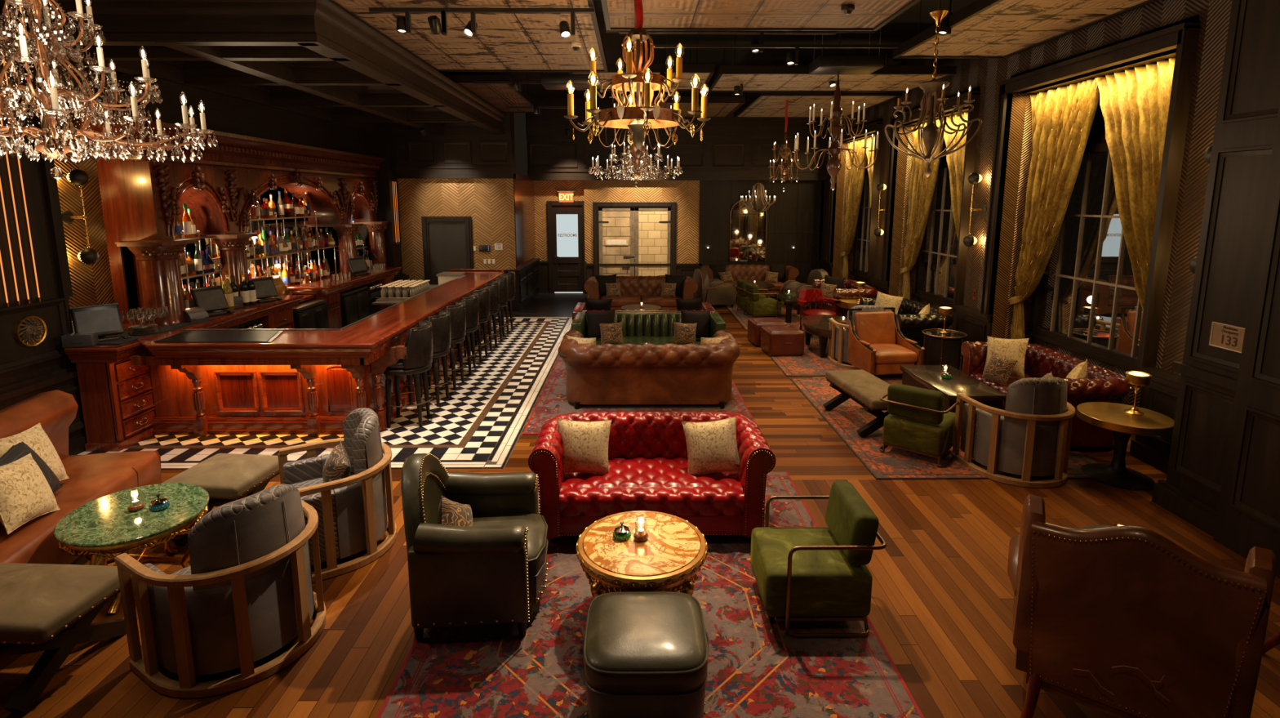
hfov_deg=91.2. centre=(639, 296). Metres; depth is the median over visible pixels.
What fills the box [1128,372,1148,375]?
diffuser
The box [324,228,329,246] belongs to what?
bottle
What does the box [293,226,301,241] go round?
bottle
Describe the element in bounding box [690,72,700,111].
candle
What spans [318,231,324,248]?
bottle
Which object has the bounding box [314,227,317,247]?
bottle
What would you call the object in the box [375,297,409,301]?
glass rack
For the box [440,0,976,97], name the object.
ceiling
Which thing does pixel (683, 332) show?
throw pillow
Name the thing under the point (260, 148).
bar
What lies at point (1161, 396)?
trim
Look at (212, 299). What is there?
terminal
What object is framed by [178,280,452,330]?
ledge
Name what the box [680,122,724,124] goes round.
track
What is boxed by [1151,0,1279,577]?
wall
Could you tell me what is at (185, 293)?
bottle
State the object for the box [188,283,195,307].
bottle
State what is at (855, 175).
curtain
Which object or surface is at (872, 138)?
candle
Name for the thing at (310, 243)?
bottle
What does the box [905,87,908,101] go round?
candle
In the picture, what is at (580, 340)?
throw pillow
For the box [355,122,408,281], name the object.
pillar
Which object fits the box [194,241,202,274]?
bottle
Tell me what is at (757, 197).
chandelier
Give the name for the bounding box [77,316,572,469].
floor tiles
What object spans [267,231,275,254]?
bottle
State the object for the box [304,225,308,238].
bottle
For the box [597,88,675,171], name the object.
strands
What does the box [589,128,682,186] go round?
crystal chandelier
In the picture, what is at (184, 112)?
candle
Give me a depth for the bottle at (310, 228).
11.70 m
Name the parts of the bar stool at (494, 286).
leg, leg, backrest, leg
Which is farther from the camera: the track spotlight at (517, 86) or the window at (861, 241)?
the window at (861, 241)
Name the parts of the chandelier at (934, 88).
scroll arm, scroll arm, scroll arm, crown, chain, scroll arm, scroll arm, scroll arm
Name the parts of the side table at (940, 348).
leg, leg, leg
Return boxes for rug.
[376,471,924,717]
[522,356,755,435]
[724,301,809,329]
[766,331,902,376]
[790,377,1098,479]
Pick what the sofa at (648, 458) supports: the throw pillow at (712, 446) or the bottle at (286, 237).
the throw pillow at (712, 446)
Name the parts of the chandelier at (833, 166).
arm, arm, arm, arm, arm, arm, arm, arm, turned stem, arm, suspension rod, arm, arm, arm, arm, arm, arm, arm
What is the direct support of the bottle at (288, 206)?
on the shelf at (276, 218)
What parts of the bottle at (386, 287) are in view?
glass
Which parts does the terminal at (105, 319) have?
trim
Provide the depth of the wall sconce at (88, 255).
6.88 m
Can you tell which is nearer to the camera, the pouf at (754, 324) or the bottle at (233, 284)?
the bottle at (233, 284)
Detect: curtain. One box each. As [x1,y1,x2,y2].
[840,137,867,279]
[866,135,875,206]
[900,117,946,298]
[941,111,968,240]
[1009,76,1104,338]
[1094,57,1175,311]
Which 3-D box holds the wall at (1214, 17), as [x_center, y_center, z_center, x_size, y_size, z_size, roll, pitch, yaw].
[5.462,-1.776,11.172,0.700,5.300,12.522,0,9,0]
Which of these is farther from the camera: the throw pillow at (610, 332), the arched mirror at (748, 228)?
the arched mirror at (748, 228)
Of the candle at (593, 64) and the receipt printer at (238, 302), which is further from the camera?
the receipt printer at (238, 302)
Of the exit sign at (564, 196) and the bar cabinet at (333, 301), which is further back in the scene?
the exit sign at (564, 196)
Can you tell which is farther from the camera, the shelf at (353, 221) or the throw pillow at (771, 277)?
the throw pillow at (771, 277)
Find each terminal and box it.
[69,302,130,342]
[189,284,234,316]
[252,275,282,302]
[346,256,370,275]
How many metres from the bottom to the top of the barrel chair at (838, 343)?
1.005 m
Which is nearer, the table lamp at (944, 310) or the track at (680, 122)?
the table lamp at (944, 310)
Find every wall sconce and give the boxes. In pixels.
[61,168,98,264]
[874,182,886,236]
[963,171,986,247]
[1188,145,1212,273]
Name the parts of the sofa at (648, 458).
nail trim, nail trim, arm, backrest, nail trim, rail, seat, arm, nail trim, nail trim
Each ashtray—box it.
[148,493,169,511]
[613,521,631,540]
[941,369,951,378]
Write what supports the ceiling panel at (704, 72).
attached to the ceiling at (905, 26)
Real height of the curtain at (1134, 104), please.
3.952 m
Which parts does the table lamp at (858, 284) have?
lamp shade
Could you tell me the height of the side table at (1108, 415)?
0.620 m
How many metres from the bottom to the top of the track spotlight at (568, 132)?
1.065 m
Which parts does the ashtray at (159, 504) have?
lid, glass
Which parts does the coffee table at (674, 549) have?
leg, leg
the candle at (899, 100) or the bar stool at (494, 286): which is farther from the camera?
the bar stool at (494, 286)
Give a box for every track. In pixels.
[368,7,594,13]
[506,106,575,108]
[653,44,898,48]
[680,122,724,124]
[697,85,708,102]
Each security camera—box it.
[570,41,581,50]
[840,4,854,15]
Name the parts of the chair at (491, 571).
leg, backrest, nail trim, nail trim, nail trim, arm, arm, leg, nail trim, nail trim, seat, nail trim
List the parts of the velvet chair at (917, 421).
backrest, seat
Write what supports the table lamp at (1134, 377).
on the side table at (1108, 415)
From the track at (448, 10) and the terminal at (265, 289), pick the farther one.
the terminal at (265, 289)
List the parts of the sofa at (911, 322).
arm, arm, backrest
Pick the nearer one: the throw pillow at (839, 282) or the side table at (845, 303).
the side table at (845, 303)
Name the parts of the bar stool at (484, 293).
leg, leg, backrest, leg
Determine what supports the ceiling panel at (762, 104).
attached to the ceiling at (905, 26)
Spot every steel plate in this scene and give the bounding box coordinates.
[126,323,157,328]
[127,325,157,330]
[127,326,158,331]
[127,328,158,333]
[127,328,158,333]
[128,329,158,335]
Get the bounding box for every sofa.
[0,389,161,564]
[528,411,776,542]
[557,329,740,408]
[571,311,725,345]
[572,302,715,320]
[584,275,697,310]
[701,264,799,296]
[812,278,877,317]
[859,297,953,346]
[960,341,1131,448]
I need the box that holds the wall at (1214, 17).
[821,0,1231,406]
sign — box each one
[494,243,502,249]
[557,191,574,202]
[604,239,627,244]
[1208,321,1244,352]
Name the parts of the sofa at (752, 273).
arm, backrest, rail, arm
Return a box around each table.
[53,482,208,614]
[575,510,707,598]
[620,303,662,310]
[732,281,774,288]
[773,291,818,323]
[800,314,847,357]
[838,297,859,308]
[899,364,1006,431]
[921,328,967,370]
[1075,401,1174,489]
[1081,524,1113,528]
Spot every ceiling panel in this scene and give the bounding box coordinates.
[328,0,608,71]
[446,71,541,112]
[568,34,715,90]
[600,0,919,31]
[613,63,744,118]
[707,34,956,92]
[733,53,902,118]
[892,0,1158,58]
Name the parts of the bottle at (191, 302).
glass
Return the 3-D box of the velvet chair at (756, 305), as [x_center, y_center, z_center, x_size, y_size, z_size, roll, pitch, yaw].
[2.712,0.087,13.893,0.703,0.744,0.654,-1,9,-7]
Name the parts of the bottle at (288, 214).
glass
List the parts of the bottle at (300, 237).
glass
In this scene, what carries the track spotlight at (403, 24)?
attached to the track at (448, 10)
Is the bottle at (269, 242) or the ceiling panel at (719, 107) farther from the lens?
the ceiling panel at (719, 107)
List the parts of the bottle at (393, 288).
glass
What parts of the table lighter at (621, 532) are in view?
lid, glass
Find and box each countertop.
[63,266,401,362]
[75,294,296,347]
[136,268,504,358]
[288,266,398,286]
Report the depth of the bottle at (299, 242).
11.14 m
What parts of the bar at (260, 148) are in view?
panel, arch moulding, arch moulding, panel, cornice, arch moulding, arch moulding, arch moulding, arch moulding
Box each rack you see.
[225,317,275,328]
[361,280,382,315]
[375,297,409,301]
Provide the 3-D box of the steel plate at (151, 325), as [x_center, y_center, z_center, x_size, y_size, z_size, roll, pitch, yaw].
[-5.554,0.334,7.003,0.274,0.014,0.274,0,9,0]
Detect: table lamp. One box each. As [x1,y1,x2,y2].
[855,281,865,302]
[938,306,952,333]
[1124,370,1151,415]
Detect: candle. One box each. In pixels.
[15,0,22,5]
[15,18,28,61]
[38,107,43,122]
[40,0,51,27]
[47,70,59,111]
[49,57,59,86]
[75,0,83,17]
[84,0,93,27]
[93,31,105,71]
[104,111,111,134]
[108,57,117,88]
[128,80,138,119]
[131,499,139,505]
[139,45,148,79]
[144,54,151,86]
[154,106,162,135]
[179,93,188,124]
[187,104,195,133]
[198,99,206,130]
[565,79,575,115]
[583,88,591,121]
[587,46,597,81]
[587,70,598,108]
[615,57,624,74]
[624,36,634,73]
[626,93,632,106]
[637,528,644,534]
[642,66,653,106]
[665,54,674,88]
[671,90,680,110]
[674,42,684,78]
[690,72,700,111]
[699,85,709,117]
[794,135,796,151]
[795,133,799,149]
[806,139,808,152]
[808,106,811,123]
[812,103,814,120]
[813,130,816,147]
[820,108,822,124]
[830,102,832,118]
[840,128,843,146]
[851,101,853,118]
[852,137,854,151]
[857,106,860,122]
[862,103,865,119]
[864,129,866,146]
[871,134,873,150]
[875,131,878,148]
[897,97,900,106]
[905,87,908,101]
[941,84,945,97]
[956,91,959,104]
[967,85,971,99]
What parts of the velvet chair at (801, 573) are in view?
seat, backrest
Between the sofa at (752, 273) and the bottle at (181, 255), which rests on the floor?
the sofa at (752, 273)
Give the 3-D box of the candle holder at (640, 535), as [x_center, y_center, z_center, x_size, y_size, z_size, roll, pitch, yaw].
[0.006,1.456,3.932,0.094,0.125,0.093,0,9,0]
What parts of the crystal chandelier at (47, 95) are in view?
arm, arm, arm, arm, arm, arm, arm, arm, arm, arm, arm, arm, stem, arm, arm, arm, arm, arm, arm, arm, arm, arm, arm, arm, arm, arm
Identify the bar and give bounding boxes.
[77,73,388,325]
[130,317,493,436]
[371,284,438,304]
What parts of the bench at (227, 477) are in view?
leg, leg, seat frame, nail trim, leg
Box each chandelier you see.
[0,0,217,179]
[564,0,711,158]
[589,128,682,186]
[740,118,775,212]
[768,100,799,191]
[791,33,879,190]
[884,0,982,177]
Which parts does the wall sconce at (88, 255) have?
lamp shade, stem, lamp shade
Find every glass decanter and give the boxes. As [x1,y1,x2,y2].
[283,281,292,294]
[301,271,311,285]
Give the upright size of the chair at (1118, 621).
1.213 m
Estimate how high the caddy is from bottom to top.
0.220 m
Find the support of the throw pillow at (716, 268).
on the sofa at (752, 273)
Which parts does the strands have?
arm, arm, arm, turned stem, arm, arm, arm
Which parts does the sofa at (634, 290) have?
arm, rail, backrest, arm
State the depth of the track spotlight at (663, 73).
9.14 m
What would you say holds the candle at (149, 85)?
on the crystal chandelier at (47, 95)
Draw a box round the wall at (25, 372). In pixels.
[0,43,87,455]
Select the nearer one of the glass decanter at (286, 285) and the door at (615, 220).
the glass decanter at (286, 285)
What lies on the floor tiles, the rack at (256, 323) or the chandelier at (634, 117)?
the rack at (256, 323)
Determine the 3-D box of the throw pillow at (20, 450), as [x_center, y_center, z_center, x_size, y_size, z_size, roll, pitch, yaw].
[-4.284,1.260,4.373,0.242,0.462,0.510,-3,9,-19]
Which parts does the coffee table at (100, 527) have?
leg, leg, leg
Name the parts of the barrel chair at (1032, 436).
panel, rail, arm rail, backrest, backrest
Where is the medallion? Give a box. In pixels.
[13,315,46,346]
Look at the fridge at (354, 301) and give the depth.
11.93 m
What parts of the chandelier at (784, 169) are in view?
arm, arm, arm, arm, turned stem, red cloth cord, arm, arm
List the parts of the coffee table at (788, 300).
leg, leg, leg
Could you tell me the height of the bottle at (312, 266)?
0.383 m
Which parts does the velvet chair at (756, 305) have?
backrest, seat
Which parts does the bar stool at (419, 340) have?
leg, leg, leg, backrest, leg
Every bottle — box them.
[173,214,182,238]
[179,257,184,276]
[180,253,188,275]
[182,203,192,237]
[182,284,189,308]
[186,208,196,236]
[186,251,195,275]
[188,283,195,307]
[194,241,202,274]
[201,250,209,272]
[204,248,214,271]
[222,280,226,293]
[224,275,234,310]
[230,275,238,296]
[240,273,249,306]
[246,248,249,259]
[247,231,255,257]
[247,273,257,304]
[250,205,256,218]
[254,200,260,218]
[254,238,261,257]
[256,230,264,256]
[259,231,266,255]
[261,198,269,217]
[261,226,268,255]
[263,268,266,276]
[265,198,273,217]
[266,265,274,297]
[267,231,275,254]
[268,195,275,217]
[269,237,279,254]
[272,234,278,247]
[275,229,283,253]
[277,191,284,217]
[281,235,288,253]
[281,263,288,286]
[282,188,293,211]
[284,197,295,217]
[284,228,291,252]
[285,265,290,285]
[288,266,295,284]
[289,231,295,251]
[291,193,297,216]
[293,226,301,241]
[294,235,300,251]
[294,261,302,276]
[294,267,302,284]
[297,194,304,216]
[297,233,302,250]
[301,197,307,216]
[302,229,308,249]
[302,266,309,282]
[304,192,310,215]
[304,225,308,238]
[306,263,312,280]
[307,233,313,248]
[309,226,315,248]
[310,259,315,279]
[313,259,319,279]
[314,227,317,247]
[315,231,319,247]
[317,257,323,278]
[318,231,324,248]
[319,228,324,244]
[322,259,327,277]
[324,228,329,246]
[327,231,335,246]
[355,232,359,247]
[358,231,362,246]
[364,248,368,268]
[366,250,370,267]
[369,255,372,266]
[380,285,386,298]
[382,284,388,297]
[387,285,393,298]
[390,284,395,297]
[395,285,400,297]
[397,284,403,297]
[401,285,408,297]
[404,284,410,297]
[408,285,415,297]
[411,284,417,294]
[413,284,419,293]
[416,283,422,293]
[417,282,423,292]
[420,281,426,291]
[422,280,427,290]
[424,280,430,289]
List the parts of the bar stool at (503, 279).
leg, leg, leg, backrest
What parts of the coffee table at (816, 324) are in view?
leg, leg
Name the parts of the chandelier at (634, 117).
arm, arm, arm, arm, arm, arm, stem, red cloth cord, arm, arm, arm, arm, arm, arm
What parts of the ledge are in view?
drain rail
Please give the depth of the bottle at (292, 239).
10.89 m
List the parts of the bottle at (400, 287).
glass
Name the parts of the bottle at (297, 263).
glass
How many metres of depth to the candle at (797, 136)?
9.07 m
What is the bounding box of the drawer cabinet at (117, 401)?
[75,358,155,451]
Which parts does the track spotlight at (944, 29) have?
drop rod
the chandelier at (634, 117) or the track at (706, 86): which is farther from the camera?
the track at (706, 86)
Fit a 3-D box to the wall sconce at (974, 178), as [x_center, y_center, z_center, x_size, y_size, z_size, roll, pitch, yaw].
[4.996,-1.298,9.341,0.260,1.111,0.190,0,9,0]
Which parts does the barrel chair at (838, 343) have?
panel, arm rail, rail, backrest, backrest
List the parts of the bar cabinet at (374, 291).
speed rail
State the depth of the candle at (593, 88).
5.10 m
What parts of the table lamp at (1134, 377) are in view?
stem, lamp shade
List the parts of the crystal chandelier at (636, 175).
stem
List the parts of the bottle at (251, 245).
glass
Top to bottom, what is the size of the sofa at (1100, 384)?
0.800 m
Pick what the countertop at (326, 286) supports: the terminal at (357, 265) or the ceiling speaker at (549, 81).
the terminal at (357, 265)
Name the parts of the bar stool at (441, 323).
leg, leg, leg, backrest, leg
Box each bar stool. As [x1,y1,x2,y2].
[382,320,433,427]
[404,309,451,406]
[426,300,466,389]
[444,292,479,373]
[455,285,489,361]
[469,280,499,351]
[480,275,508,341]
[490,271,515,333]
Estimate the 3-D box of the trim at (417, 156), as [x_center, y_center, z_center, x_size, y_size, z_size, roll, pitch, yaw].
[-4.310,-3.816,14.246,2.810,2.220,0.501,0,9,0]
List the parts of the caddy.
lid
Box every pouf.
[746,316,787,346]
[760,324,804,355]
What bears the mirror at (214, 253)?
attached to the bar at (260, 148)
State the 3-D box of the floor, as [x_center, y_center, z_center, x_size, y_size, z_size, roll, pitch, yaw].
[-0.565,1.344,8.563,13.000,0.060,18.861,0,9,0]
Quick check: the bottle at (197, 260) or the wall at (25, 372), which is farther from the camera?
the bottle at (197, 260)
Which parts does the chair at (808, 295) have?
leg, arm and backrest, bow rail, seat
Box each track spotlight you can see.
[396,9,411,34]
[419,122,429,136]
[429,10,447,35]
[463,9,477,36]
[511,80,521,91]
[533,106,541,114]
[559,10,575,38]
[565,92,571,135]
[659,34,668,81]
[697,102,701,110]
[699,95,708,106]
[733,84,742,95]
[750,31,764,53]
[786,45,799,65]
[828,80,839,87]
[937,0,952,35]
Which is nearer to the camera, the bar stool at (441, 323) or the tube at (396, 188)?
the bar stool at (441, 323)
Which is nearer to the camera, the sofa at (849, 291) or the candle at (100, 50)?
the candle at (100, 50)
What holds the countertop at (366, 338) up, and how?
on the bar at (309, 396)
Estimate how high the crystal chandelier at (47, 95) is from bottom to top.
2.530 m
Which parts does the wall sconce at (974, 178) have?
lamp shade, lamp shade, stem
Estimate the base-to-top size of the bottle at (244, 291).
0.449 m
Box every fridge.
[292,299,328,328]
[339,285,369,326]
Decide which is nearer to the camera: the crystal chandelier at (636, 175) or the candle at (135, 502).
the candle at (135, 502)
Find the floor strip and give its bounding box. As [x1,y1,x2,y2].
[160,468,503,481]
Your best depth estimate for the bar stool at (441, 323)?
7.95 m
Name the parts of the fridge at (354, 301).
door, door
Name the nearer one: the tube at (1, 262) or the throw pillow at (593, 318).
the tube at (1, 262)
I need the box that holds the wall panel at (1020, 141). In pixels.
[831,93,1036,342]
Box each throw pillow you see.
[0,422,69,480]
[0,441,62,519]
[0,453,60,533]
[322,440,350,489]
[437,494,472,526]
[557,417,612,474]
[566,335,595,345]
[585,297,612,310]
[585,309,614,338]
[595,274,616,295]
[599,321,623,343]
[605,281,621,297]
[660,281,676,297]
[665,273,686,295]
[672,321,697,343]
[675,297,702,310]
[680,309,710,338]
[681,416,740,474]
[700,334,730,344]
[708,263,726,279]
[718,270,733,282]
[764,270,778,282]
[768,263,786,280]
[820,282,837,297]
[824,275,845,288]
[874,290,903,315]
[919,302,929,314]
[981,351,1017,384]
[982,335,1029,378]
[1041,371,1053,377]
[1065,359,1087,378]
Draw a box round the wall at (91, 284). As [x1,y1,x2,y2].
[48,60,339,320]
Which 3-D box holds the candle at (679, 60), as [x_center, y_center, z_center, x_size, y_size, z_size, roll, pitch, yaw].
[0.336,-2.011,5.354,0.084,0.305,0.080,0,9,0]
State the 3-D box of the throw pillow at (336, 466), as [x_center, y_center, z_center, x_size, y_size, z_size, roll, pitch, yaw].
[-2.295,1.304,4.740,0.184,0.368,0.384,-6,11,-35]
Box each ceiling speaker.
[540,73,590,89]
[808,29,884,74]
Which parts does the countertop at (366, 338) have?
raised rail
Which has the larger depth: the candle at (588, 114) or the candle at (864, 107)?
the candle at (864, 107)
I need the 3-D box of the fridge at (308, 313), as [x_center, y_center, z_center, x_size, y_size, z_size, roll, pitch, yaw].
[-5.888,0.535,10.465,0.985,0.850,0.916,0,9,0]
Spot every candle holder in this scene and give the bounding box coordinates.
[127,488,144,511]
[633,518,648,541]
[840,315,846,323]
[941,364,949,374]
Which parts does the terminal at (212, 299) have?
trim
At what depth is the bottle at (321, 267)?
11.97 m
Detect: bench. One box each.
[0,562,131,714]
[161,453,279,545]
[822,368,889,437]
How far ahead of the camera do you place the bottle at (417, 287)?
10.67 m
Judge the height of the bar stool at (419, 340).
1.185 m
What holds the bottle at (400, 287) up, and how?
in the glass rack at (380, 299)
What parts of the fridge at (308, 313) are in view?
door, door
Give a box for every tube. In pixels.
[0,48,40,301]
[0,107,30,302]
[0,178,20,305]
[0,251,9,306]
[392,185,396,244]
[394,186,398,244]
[395,187,399,244]
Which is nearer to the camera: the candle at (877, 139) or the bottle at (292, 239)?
the candle at (877, 139)
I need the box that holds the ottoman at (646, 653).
[583,591,708,717]
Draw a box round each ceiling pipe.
[605,30,875,33]
[619,30,835,35]
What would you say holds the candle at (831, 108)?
on the chandelier at (833, 166)
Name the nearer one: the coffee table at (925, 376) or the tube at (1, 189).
the tube at (1, 189)
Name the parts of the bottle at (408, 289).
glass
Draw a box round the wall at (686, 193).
[533,180,699,263]
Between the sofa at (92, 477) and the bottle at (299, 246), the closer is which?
the sofa at (92, 477)
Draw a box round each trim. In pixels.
[393,112,515,178]
[502,257,539,311]
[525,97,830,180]
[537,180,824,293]
[817,93,1180,473]
[826,22,1200,367]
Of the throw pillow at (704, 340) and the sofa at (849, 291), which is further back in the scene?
the sofa at (849, 291)
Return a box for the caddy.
[436,271,465,284]
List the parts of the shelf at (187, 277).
chrome rod, chrome rod, chrome rod, chrome rod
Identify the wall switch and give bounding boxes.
[973,288,977,299]
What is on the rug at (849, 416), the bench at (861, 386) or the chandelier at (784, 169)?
the bench at (861, 386)
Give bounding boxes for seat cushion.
[171,564,191,574]
[288,475,351,488]
[386,358,404,368]
[472,512,546,577]
[586,335,709,345]
[599,294,640,306]
[640,294,682,306]
[724,280,737,290]
[746,280,784,290]
[785,287,795,291]
[870,342,917,364]
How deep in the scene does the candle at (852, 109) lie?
8.75 m
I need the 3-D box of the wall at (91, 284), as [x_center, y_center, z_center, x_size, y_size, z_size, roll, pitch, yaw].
[-6.701,-1.532,9.609,0.550,5.300,10.174,0,9,0]
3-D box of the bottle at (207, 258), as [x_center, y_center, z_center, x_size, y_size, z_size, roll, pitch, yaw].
[-6.097,-0.516,8.851,0.138,0.306,0.138,-2,9,-12]
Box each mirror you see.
[204,195,311,287]
[728,198,767,261]
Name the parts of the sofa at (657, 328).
arm, backrest frame, channelled backrest, arm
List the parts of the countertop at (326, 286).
edge moulding, edge moulding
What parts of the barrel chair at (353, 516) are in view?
panel, panel, arm rail, rail, backrest, backrest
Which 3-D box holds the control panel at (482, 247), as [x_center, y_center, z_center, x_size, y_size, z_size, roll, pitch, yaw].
[-3.624,-1.129,14.606,0.250,0.150,0.033,0,9,0]
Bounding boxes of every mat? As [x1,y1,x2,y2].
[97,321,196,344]
[153,330,283,342]
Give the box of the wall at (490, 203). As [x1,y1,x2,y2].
[396,173,516,281]
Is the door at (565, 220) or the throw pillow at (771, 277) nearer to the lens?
the throw pillow at (771, 277)
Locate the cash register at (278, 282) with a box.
[253,275,287,294]
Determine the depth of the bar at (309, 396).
7.05 m
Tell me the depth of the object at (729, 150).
16.88 m
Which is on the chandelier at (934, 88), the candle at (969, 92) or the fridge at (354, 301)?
the candle at (969, 92)
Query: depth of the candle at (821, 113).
9.46 m
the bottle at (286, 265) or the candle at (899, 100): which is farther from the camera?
the bottle at (286, 265)
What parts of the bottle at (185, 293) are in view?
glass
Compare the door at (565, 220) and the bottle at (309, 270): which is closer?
the bottle at (309, 270)
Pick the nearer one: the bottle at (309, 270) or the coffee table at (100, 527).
the coffee table at (100, 527)
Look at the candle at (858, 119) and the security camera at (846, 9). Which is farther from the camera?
the candle at (858, 119)
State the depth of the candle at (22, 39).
2.93 m
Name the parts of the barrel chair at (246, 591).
panel, arm rail, rail, backrest, backrest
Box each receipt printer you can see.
[60,331,98,347]
[183,306,208,322]
[225,295,243,309]
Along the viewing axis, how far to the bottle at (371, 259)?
13.83 m
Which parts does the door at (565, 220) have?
pane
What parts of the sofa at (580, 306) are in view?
arm, backrest frame, arm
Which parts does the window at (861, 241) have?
pane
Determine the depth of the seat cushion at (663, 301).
13.81 m
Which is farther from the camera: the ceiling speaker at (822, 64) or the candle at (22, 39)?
the ceiling speaker at (822, 64)
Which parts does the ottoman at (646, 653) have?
nail trim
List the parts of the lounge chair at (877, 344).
panel, arm rail, frame, post, backrest, seat, arm rail, panel, post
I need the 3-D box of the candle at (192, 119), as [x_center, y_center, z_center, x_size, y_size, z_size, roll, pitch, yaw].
[-2.792,-1.100,3.910,0.034,0.189,0.032,0,9,0]
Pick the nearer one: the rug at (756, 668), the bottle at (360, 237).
the rug at (756, 668)
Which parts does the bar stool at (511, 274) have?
leg, backrest, leg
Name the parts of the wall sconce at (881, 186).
lamp shade, lamp shade, stem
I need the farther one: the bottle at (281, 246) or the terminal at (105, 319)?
the bottle at (281, 246)
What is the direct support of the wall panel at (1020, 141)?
in the wall at (1214, 17)
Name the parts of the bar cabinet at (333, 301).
door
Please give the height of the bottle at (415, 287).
0.206 m
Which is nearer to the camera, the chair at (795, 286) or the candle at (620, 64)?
the candle at (620, 64)
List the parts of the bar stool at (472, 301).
leg, backrest, leg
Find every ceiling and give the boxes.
[0,0,506,134]
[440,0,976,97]
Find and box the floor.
[0,292,1279,717]
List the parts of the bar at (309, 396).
panel moulding, panel, panel moulding, panel, panel moulding, panel, panel, panel moulding, panel moulding, panel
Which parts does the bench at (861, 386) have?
leg, leg, nail trim, seat frame, leg, leg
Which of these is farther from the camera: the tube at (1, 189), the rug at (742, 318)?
the rug at (742, 318)
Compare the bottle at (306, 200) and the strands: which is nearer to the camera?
the strands
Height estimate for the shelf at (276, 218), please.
1.286 m
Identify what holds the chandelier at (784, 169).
hanging from the ceiling at (905, 26)
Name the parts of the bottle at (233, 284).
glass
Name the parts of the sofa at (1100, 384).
nail trim, arm, seat, backrest, arm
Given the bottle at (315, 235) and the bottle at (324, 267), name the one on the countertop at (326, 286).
the bottle at (324, 267)
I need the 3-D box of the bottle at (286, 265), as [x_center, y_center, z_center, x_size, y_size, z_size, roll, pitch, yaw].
[-6.181,-0.376,10.974,0.092,0.354,0.092,-2,9,-12]
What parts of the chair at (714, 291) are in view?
backrest, arm, arm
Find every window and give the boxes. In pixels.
[849,171,871,279]
[911,161,958,310]
[1024,142,1142,371]
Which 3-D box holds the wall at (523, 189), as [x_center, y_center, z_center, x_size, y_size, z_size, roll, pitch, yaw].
[-2.997,-1.967,16.048,0.160,2.230,3.040,0,9,0]
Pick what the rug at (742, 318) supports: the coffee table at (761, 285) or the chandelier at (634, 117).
the coffee table at (761, 285)
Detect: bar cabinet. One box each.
[259,307,294,328]
[309,292,342,328]
[378,275,394,310]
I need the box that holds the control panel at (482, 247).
[479,244,489,251]
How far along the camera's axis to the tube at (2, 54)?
6.04 m
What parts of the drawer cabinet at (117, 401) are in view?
drawer, drawer, handle, drawer, handle, drawer, handle, handle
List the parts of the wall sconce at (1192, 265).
lamp shade, lamp shade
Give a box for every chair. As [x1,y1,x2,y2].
[114,483,326,697]
[277,407,396,582]
[400,453,548,642]
[693,268,737,306]
[734,279,770,314]
[743,283,781,317]
[750,480,886,636]
[780,268,828,309]
[796,288,840,337]
[827,305,885,369]
[847,306,924,375]
[879,382,959,466]
[951,377,1075,488]
[1007,493,1275,717]
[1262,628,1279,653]
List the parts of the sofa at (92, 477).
backrest, seat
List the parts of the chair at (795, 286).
arm, arm, backrest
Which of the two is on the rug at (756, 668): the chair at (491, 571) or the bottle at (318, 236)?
the chair at (491, 571)
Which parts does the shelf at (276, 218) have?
chrome rod, chrome rod, chrome rod, chrome rod, chrome rod, chrome rod, chrome rod, chrome rod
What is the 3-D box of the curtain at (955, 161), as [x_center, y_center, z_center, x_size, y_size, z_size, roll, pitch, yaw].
[5.401,-1.092,10.642,0.159,3.952,1.492,0,9,0]
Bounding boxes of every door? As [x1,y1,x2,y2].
[421,216,473,284]
[546,200,585,293]
[592,202,676,276]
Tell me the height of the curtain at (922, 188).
3.952 m
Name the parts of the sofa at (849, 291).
rail, seat, arm, arm, backrest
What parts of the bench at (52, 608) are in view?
leg, seat frame, nail trim, leg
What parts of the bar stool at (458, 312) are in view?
leg, leg, leg, backrest, leg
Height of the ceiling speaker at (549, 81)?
0.880 m
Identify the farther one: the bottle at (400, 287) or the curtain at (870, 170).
the curtain at (870, 170)
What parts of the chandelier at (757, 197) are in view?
suspension rod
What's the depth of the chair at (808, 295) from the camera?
12.29 m
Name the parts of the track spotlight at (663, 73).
drop rod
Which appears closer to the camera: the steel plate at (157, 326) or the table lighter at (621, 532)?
the table lighter at (621, 532)
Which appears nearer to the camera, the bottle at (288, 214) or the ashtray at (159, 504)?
the ashtray at (159, 504)
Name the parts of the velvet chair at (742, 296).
backrest, seat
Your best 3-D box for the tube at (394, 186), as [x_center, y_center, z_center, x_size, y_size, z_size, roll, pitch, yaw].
[-5.512,-1.891,14.172,0.012,1.400,0.012,0,9,0]
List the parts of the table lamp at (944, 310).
stem, lamp shade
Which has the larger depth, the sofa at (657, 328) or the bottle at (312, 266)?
the bottle at (312, 266)
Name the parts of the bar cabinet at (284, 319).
door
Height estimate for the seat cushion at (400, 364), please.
0.135 m
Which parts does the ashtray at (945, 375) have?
lid, glass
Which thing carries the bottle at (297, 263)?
on the countertop at (326, 286)
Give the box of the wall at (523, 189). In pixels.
[513,173,535,269]
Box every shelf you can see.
[172,230,222,296]
[247,210,337,284]
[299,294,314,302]
[334,220,368,263]
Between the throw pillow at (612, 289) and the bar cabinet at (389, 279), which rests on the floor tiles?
the bar cabinet at (389, 279)

